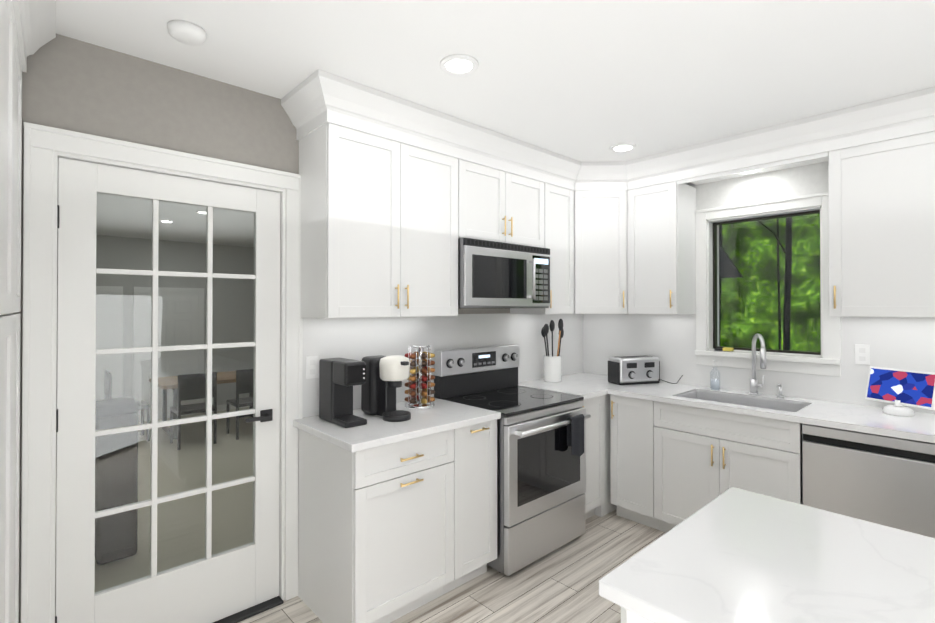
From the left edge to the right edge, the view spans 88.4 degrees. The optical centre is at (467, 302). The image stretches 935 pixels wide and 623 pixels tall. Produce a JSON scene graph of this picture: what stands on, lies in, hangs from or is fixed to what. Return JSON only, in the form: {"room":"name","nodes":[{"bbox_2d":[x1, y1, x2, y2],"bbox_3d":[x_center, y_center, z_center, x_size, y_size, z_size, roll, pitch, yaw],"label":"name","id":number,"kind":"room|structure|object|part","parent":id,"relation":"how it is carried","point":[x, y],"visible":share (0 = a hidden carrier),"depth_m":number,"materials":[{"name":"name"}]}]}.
{"room":"kitchen","nodes":[
{"label":"kitchen","id":0,"kind":"room"},
{"bbox_2d":[55,407,252,592],"bbox_3d":[-3.271,1.889,5.030,8.600,0.060,6.630,0,-1,-43],"label":"floor","id":1,"kind":"structure","parent":0,"point":[198,474],"depth_m":4.52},
{"bbox_2d":[95,397,138,564],"bbox_3d":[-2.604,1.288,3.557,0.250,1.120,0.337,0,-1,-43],"label":"sofa","id":2,"kind":"object","parent":1,"relation":"on","point":[129,477],"depth_m":3.44,"materials":[{"name":"black fabric"}]},
{"bbox_2d":[104,370,149,440],"bbox_3d":[-4.621,1.394,6.529,0.460,0.950,0.460,0,-1,-43],"label":"chair","id":3,"kind":"object","parent":1,"relation":"on","point":[109,395],"depth_m":6.49,"materials":[{"name":"light grey fabric"}]},
{"bbox_2d":[170,372,216,449],"bbox_3d":[-3.649,1.393,6.404,0.460,0.950,0.460,0,-1,-43],"label":"chair","id":4,"kind":"object","parent":1,"relation":"on","point":[184,381],"depth_m":6.24,"materials":[{"name":"grey"}]},
{"bbox_2d":[149,371,252,438],"bbox_3d":[-3.806,1.495,7.312,1.600,0.759,0.950,0,-1,-43],"label":"dining table","id":5,"kind":"object","parent":1,"relation":"on","point":[166,383],"depth_m":6.99,"materials":[{"name":"brown wood"}]},
{"bbox_2d":[226,369,252,439],"bbox_3d":[-3.134,1.396,6.878,0.460,0.950,0.460,0,-1,-43],"label":"chair","id":6,"kind":"object","parent":1,"relation":"on","point":[243,380],"depth_m":6.64,"materials":[{"name":"grey"}]},
{"bbox_2d":[57,232,253,404],"bbox_3d":[-1.029,0.392,2.605,8.800,2.900,0.010,0,-1,-43],"label":"wall","id":7,"kind":"structure","parent":0,"point":[226,301],"depth_m":2.34,"materials":[{"name":"grey paint"}]},
{"bbox_2d":[56,286,247,421],"bbox_3d":[-5.421,0.810,7.373,8.600,2.130,0.020,0,-1,-43],"label":"window","id":8,"kind":"structure","parent":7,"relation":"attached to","point":[106,297],"depth_m":7.67,"materials":[{"name":"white glass"}]},
{"bbox_2d":[13,34,582,622],"bbox_3d":[-0.570,0.244,2.934,4.780,2.600,0.128,0,-1,-43],"label":"wall","id":9,"kind":"structure","parent":0,"point":[71,84],"depth_m":2.31,"materials":[{"name":"beige paint"}]},
{"bbox_2d":[20,122,302,622],"bbox_3d":[-1.330,0.429,2.238,1.093,2.220,0.179,0,-1,-43],"label":"door frame","id":10,"kind":"structure","parent":9,"relation":"attached to","point":[46,148],"depth_m":1.89,"materials":[{"name":"white paint"}]},
{"bbox_2d":[55,157,279,622],"bbox_3d":[-1.320,0.471,2.221,0.894,2.100,0.148,0,-1,-43],"label":"french door","id":11,"kind":"structure","parent":9,"relation":"in","point":[208,588],"depth_m":2.14,"materials":[{"name":"white paint"}]},
{"bbox_2d":[306,356,318,378],"bbox_3d":[-0.837,0.347,2.596,0.070,0.120,0.007,0,-1,-43],"label":"electrical outlet plate","id":12,"kind":"object","parent":9,"relation":"attached to","point":[312,362],"depth_m":2.59,"materials":[{"name":"white plastic"}]},
{"bbox_2d":[299,123,462,317],"bbox_3d":[-0.476,-0.395,2.717,0.838,0.945,0.337,0,-1,-43],"label":"upper cabinet","id":13,"kind":"object","parent":9,"relation":"attached to","point":[386,225],"depth_m":2.51,"materials":[{"name":"white paint"}]},
{"bbox_2d":[281,69,934,190],"bbox_3d":[1.154,-0.963,2.209,2.733,0.193,3.298,0,-1,-43],"label":"crown molding","id":14,"kind":"structure","parent":13,"relation":"attached to","point":[316,100],"depth_m":2.75,"materials":[{"name":"white paint"}]},
{"bbox_2d":[463,160,546,247],"bbox_3d":[0.136,-0.626,3.281,0.820,0.475,0.337,0,-1,-43],"label":"upper cabinet","id":15,"kind":"object","parent":9,"relation":"attached to","point":[499,206],"depth_m":3.14,"materials":[{"name":"white paint"}]},
{"bbox_2d":[458,238,549,307],"bbox_3d":[0.172,-0.174,3.239,0.814,0.419,0.441,0,-1,-43],"label":"microwave","id":16,"kind":"object","parent":15,"relation":"attached to","point":[492,274],"visible":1,"depth_m":3.05,"materials":[{"name":"silver metal"}]},
{"bbox_2d":[510,184,573,313],"bbox_3d":[0.570,-0.389,3.679,0.356,0.945,0.337,0,-1,-43],"label":"upper cabinet","id":17,"kind":"object","parent":9,"relation":"attached to","point":[560,201],"depth_m":3.57,"materials":[{"name":"white paint"}]},
{"bbox_2d":[238,509,665,622],"bbox_3d":[1.493,1.558,0.684,4.780,0.060,6.220,0,-1,-43],"label":"floor","id":18,"kind":"structure","parent":0,"point":[560,584],"depth_m":2.56,"materials":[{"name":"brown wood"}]},
{"bbox_2d":[0,0,21,622],"bbox_3d":[-0.987,0.323,0.558,0.672,2.410,0.998,0,-1,-43],"label":"tall cabinet","id":19,"kind":"object","parent":18,"relation":"on","point":[10,167],"visible":1,"depth_m":0.41,"materials":[{"name":"white paint"}]},
{"bbox_2d":[12,0,55,72],"bbox_3d":[-1.218,-0.973,0.885,0.772,0.193,1.977,0,-1,-43],"label":"crown molding","id":20,"kind":"structure","parent":19,"relation":"attached to","point":[35,21],"depth_m":1.67,"materials":[{"name":"white paint"}]},
{"bbox_2d":[298,420,496,622],"bbox_3d":[-0.355,1.095,2.612,0.897,0.895,0.639,0,-1,-43],"label":"base cabinet","id":21,"kind":"object","parent":18,"relation":"on","point":[388,533],"visible":0.88,"depth_m":2.33,"materials":[{"name":"white paint"}]},
{"bbox_2d":[293,398,500,452],"bbox_3d":[-0.366,0.629,2.606,0.930,0.034,0.626,0,-1,-43],"label":"countertop","id":22,"kind":"structure","parent":21,"relation":"on","point":[441,415],"depth_m":2.42,"materials":[{"name":"white stone"}]},
{"bbox_2d":[319,358,366,427],"bbox_3d":[-0.643,0.451,2.477,0.125,0.318,0.290,0,-1,-43],"label":"pod coffee maker","id":23,"kind":"object","parent":22,"relation":"on","point":[339,378],"visible":1,"depth_m":2.44,"materials":[{"name":"black plastic"}]},
{"bbox_2d":[361,355,410,421],"bbox_3d":[-0.430,0.446,2.602,0.161,0.330,0.346,0,-1,-43],"label":"coffee maker","id":24,"kind":"object","parent":22,"relation":"on","point":[386,376],"visible":1,"depth_m":2.57,"materials":[{"name":"black plastic"}]},
{"bbox_2d":[404,344,434,409],"bbox_3d":[-0.283,0.431,2.850,0.174,0.362,0.178,0,-1,-43],"label":"carousel","id":25,"kind":"object","parent":22,"relation":"on","point":[414,399],"visible":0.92,"depth_m":2.81,"materials":[{"name":"silver metal"}]},
{"bbox_2d":[434,344,590,575],"bbox_3d":[0.306,0.928,3.130,0.760,1.235,0.730,0,-1,-43],"label":"range","id":26,"kind":"object","parent":18,"relation":"on","point":[541,463],"visible":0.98,"depth_m":2.95,"materials":[{"name":"silver metal"}]},
{"bbox_2d":[567,414,584,455],"bbox_3d":[0.676,0.831,3.005,0.135,0.252,0.044,0,-1,-43],"label":"towel","id":27,"kind":"object","parent":26,"relation":"hanging from","point":[575,428],"depth_m":2.98,"materials":[{"name":"grey fabric"}]},
{"bbox_2d":[583,394,606,518],"bbox_3d":[0.657,1.101,3.565,0.341,0.896,0.608,0,-1,-43],"label":"base cabinet","id":28,"kind":"object","parent":18,"relation":"on","point":[596,426],"depth_m":3.40,"materials":[{"name":"white paint"}]},
{"bbox_2d":[621,611,642,622],"bbox_3d":[1.446,1.079,0.369,0.760,0.895,2.515,0,-1,-43],"label":"kitchen island","id":29,"kind":"object","parent":18,"relation":"on","point":[625,618],"depth_m":1.01,"materials":[{"name":"white paint"}]},
{"bbox_2d":[599,487,934,622],"bbox_3d":[1.455,0.614,0.363,0.800,0.035,2.590,0,-1,-43],"label":"island countertop","id":30,"kind":"structure","parent":29,"relation":"on","point":[745,556],"depth_m":1.08,"materials":[{"name":"white stone"}]},
{"bbox_2d":[607,394,702,532],"bbox_3d":[1.377,1.101,3.520,0.607,0.896,0.382,0,-1,-43],"label":"base cabinet","id":31,"kind":"object","parent":18,"relation":"on","point":[664,467],"depth_m":3.22,"materials":[{"name":"white paint"}]},
{"bbox_2d":[518,372,934,442],"bbox_3d":[1.804,0.703,2.785,0.966,0.179,3.301,0,-1,-43],"label":"countertop","id":32,"kind":"structure","parent":31,"relation":"on","point":[918,426],"depth_m":3.00,"materials":[{"name":"white stone"}]},
{"bbox_2d":[541,319,563,381],"bbox_3d":[0.681,0.371,3.817,0.207,0.497,0.151,0,-1,-43],"label":"utensil crock","id":33,"kind":"object","parent":32,"relation":"on","point":[552,368],"visible":1,"depth_m":3.77,"materials":[{"name":"white ceramic"}]},
{"bbox_2d":[608,355,659,384],"bbox_3d":[1.293,0.518,3.727,0.368,0.201,0.188,0,0,-18],"label":"toaster","id":34,"kind":"object","parent":32,"relation":"on","point":[630,370],"visible":1,"depth_m":3.66,"materials":[{"name":"silver metal"}]},
{"bbox_2d":[710,360,719,389],"bbox_3d":[1.765,0.513,3.429,0.068,0.208,0.065,0,-1,-43],"label":"soap bottle","id":35,"kind":"object","parent":32,"relation":"on","point":[715,384],"visible":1,"depth_m":3.41,"materials":[{"name":"clear plastic"}]},
{"bbox_2d":[749,334,766,394],"bbox_3d":[1.925,0.409,3.192,0.168,0.412,0.138,0,-1,-43],"label":"faucet","id":36,"kind":"object","parent":32,"relation":"on","point":[754,385],"visible":1,"depth_m":3.23,"materials":[{"name":"silver metal"}]},
{"bbox_2d":[776,384,783,397],"bbox_3d":[2.026,0.570,3.125,0.092,0.088,0.044,0,-1,-43],"label":"soap pump","id":37,"kind":"object","parent":32,"relation":"on","point":[780,395],"visible":1,"depth_m":3.13,"materials":[{"name":"silver metal"}]},
{"bbox_2d":[865,366,934,416],"bbox_3d":[2.391,0.490,2.655,0.173,0.243,0.316,0,-1,-43],"label":"smart display","id":38,"kind":"object","parent":32,"relation":"on","point":[898,388],"visible":1,"depth_m":2.63,"materials":[{"name":"white plastic"}]},
{"bbox_2d":[802,423,934,537],"bbox_3d":[2.229,1.098,2.586,0.605,0.888,0.597,0,-1,-43],"label":"dishwasher","id":39,"kind":"object","parent":18,"relation":"on","point":[888,481],"visible":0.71,"depth_m":2.39,"materials":[{"name":"silver metal"}]},
{"bbox_2d":[13,0,934,246],"bbox_3d":[-1.164,-1.087,2.762,8.600,0.060,12.850,0,-1,-43],"label":"ceiling","id":40,"kind":"structure","parent":0,"point":[587,80],"depth_m":2.08,"materials":[{"name":"white paint"}]},
{"bbox_2d":[167,20,205,45],"bbox_3d":[-1.091,-1.044,1.872,0.132,0.038,0.132,0,-1,-43],"label":"smoke detector","id":41,"kind":"object","parent":40,"relation":"attached to","point":[187,33],"visible":1,"depth_m":1.84,"materials":[{"name":"white plastic"}]},
{"bbox_2d":[440,54,478,74],"bbox_3d":[-0.037,-1.055,2.137,0.172,0.012,0.172,0,-1,-43],"label":"recessed light","id":42,"kind":"object","parent":40,"relation":"in","point":[458,64],"visible":1,"depth_m":2.12,"materials":[{"name":"white plastic"}]},
{"bbox_2d":[609,143,635,152],"bbox_3d":[1.048,-1.047,3.248,0.172,0.012,0.172,0,-1,-43],"label":"recessed light","id":43,"kind":"object","parent":40,"relation":"in","point":[621,147],"visible":0.96,"depth_m":3.23,"materials":[{"name":"white plastic"}]},
{"bbox_2d":[677,152,828,184],"bbox_3d":[1.888,-0.944,3.180,0.339,0.219,0.866,0,-1,-43],"label":"soffit","id":44,"kind":"structure","parent":40,"relation":"attached to","point":[791,163],"depth_m":3.10,"materials":[{"name":"white"}]},
{"bbox_2d":[739,169,763,174],"bbox_3d":[1.879,-0.883,3.205,0.172,0.012,0.172,0,-1,-43],"label":"recessed light","id":45,"kind":"object","parent":44,"relation":"attached to","point":[752,172],"visible":0.33,"depth_m":3.24,"materials":[{"name":"white plastic"}]},
{"bbox_2d":[583,161,934,413],"bbox_3d":[3.179,0.239,2.164,0.208,2.600,6.100,0,-1,-43],"label":"wall","id":46,"kind":"structure","parent":0,"point":[669,341],"depth_m":3.27,"materials":[{"name":"paint"}]},
{"bbox_2d":[574,181,695,314],"bbox_3d":[1.151,-0.387,3.766,0.621,0.945,0.997,0,-1,-43],"label":"upper cabinet","id":47,"kind":"object","parent":46,"relation":"attached to","point":[634,251],"visible":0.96,"depth_m":3.61,"materials":[{"name":"white paint"}]},
{"bbox_2d":[695,192,840,376],"bbox_3d":[2.070,-0.117,3.343,0.245,1.148,0.865,0,-1,-43],"label":"window","id":48,"kind":"structure","parent":46,"relation":"in","point":[828,363],"depth_m":3.32,"materials":[{"name":"white paint"}]},
{"bbox_2d":[714,347,733,351],"bbox_3d":[1.848,0.335,3.466,0.070,0.030,0.120,0,-1,-43],"label":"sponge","id":49,"kind":"object","parent":48,"relation":"on","point":[727,349],"visible":0.94,"depth_m":3.44,"materials":[{"name":"yellow plastic"}]},
{"bbox_3d":[2.077,-0.131,3.361,0.040,0.939,0.676,0,-1,-43],"label":"window sash","id":50,"kind":"part","parent":48,"relation":"part of","materials":[{"name":"black metal"}]},
{"bbox_2d":[855,344,869,364],"bbox_3d":[2.367,0.309,2.885,0.007,0.120,0.070,0,-1,-43],"label":"electrical outlet plate","id":51,"kind":"object","parent":46,"relation":"attached to","point":[862,353],"depth_m":2.88,"materials":[{"name":"white plastic"}]},
{"bbox_2d":[829,131,934,317],"bbox_3d":[2.383,-0.396,2.638,0.337,0.945,0.596,0,-1,-43],"label":"upper cabinet","id":52,"kind":"object","parent":46,"relation":"attached to","point":[881,228],"visible":1,"depth_m":2.56,"materials":[{"name":"white paint"}]},
{"label":"outside","id":53,"kind":"structure","parent":0,"visible":0},
{"bbox_2d":[719,225,721,345],"bbox_3d":[5.075,-0.807,9.711,0.146,8.802,0.080,0,-1,44],"label":"trunk","id":54,"kind":"object","parent":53,"point":[720,226],"depth_m":9.67,"materials":[{"name":"black plant"}]},
{"bbox_2d":[719,243,742,277],"bbox_3d":[3.479,-0.173,7.649,0.060,5.500,1.640,0,-1,-43],"label":"roof","id":55,"kind":"structure","parent":53,"point":[730,266],"depth_m":7.18,"materials":[{"name":"black"}]},
{"bbox_2d":[721,213,820,351],"bbox_3d":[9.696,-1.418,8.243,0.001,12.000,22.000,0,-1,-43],"label":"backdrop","id":56,"kind":"structure","parent":53,"point":[757,277],"depth_m":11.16,"materials":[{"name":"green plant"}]},
{"bbox_2d":[758,217,791,349],"bbox_3d":[5.939,-0.810,9.344,0.696,8.805,0.140,0,-1,44],"label":"trunk","id":57,"kind":"object","parent":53,"point":[786,328],"depth_m":9.15,"materials":[{"name":"black plant"}]}
]}

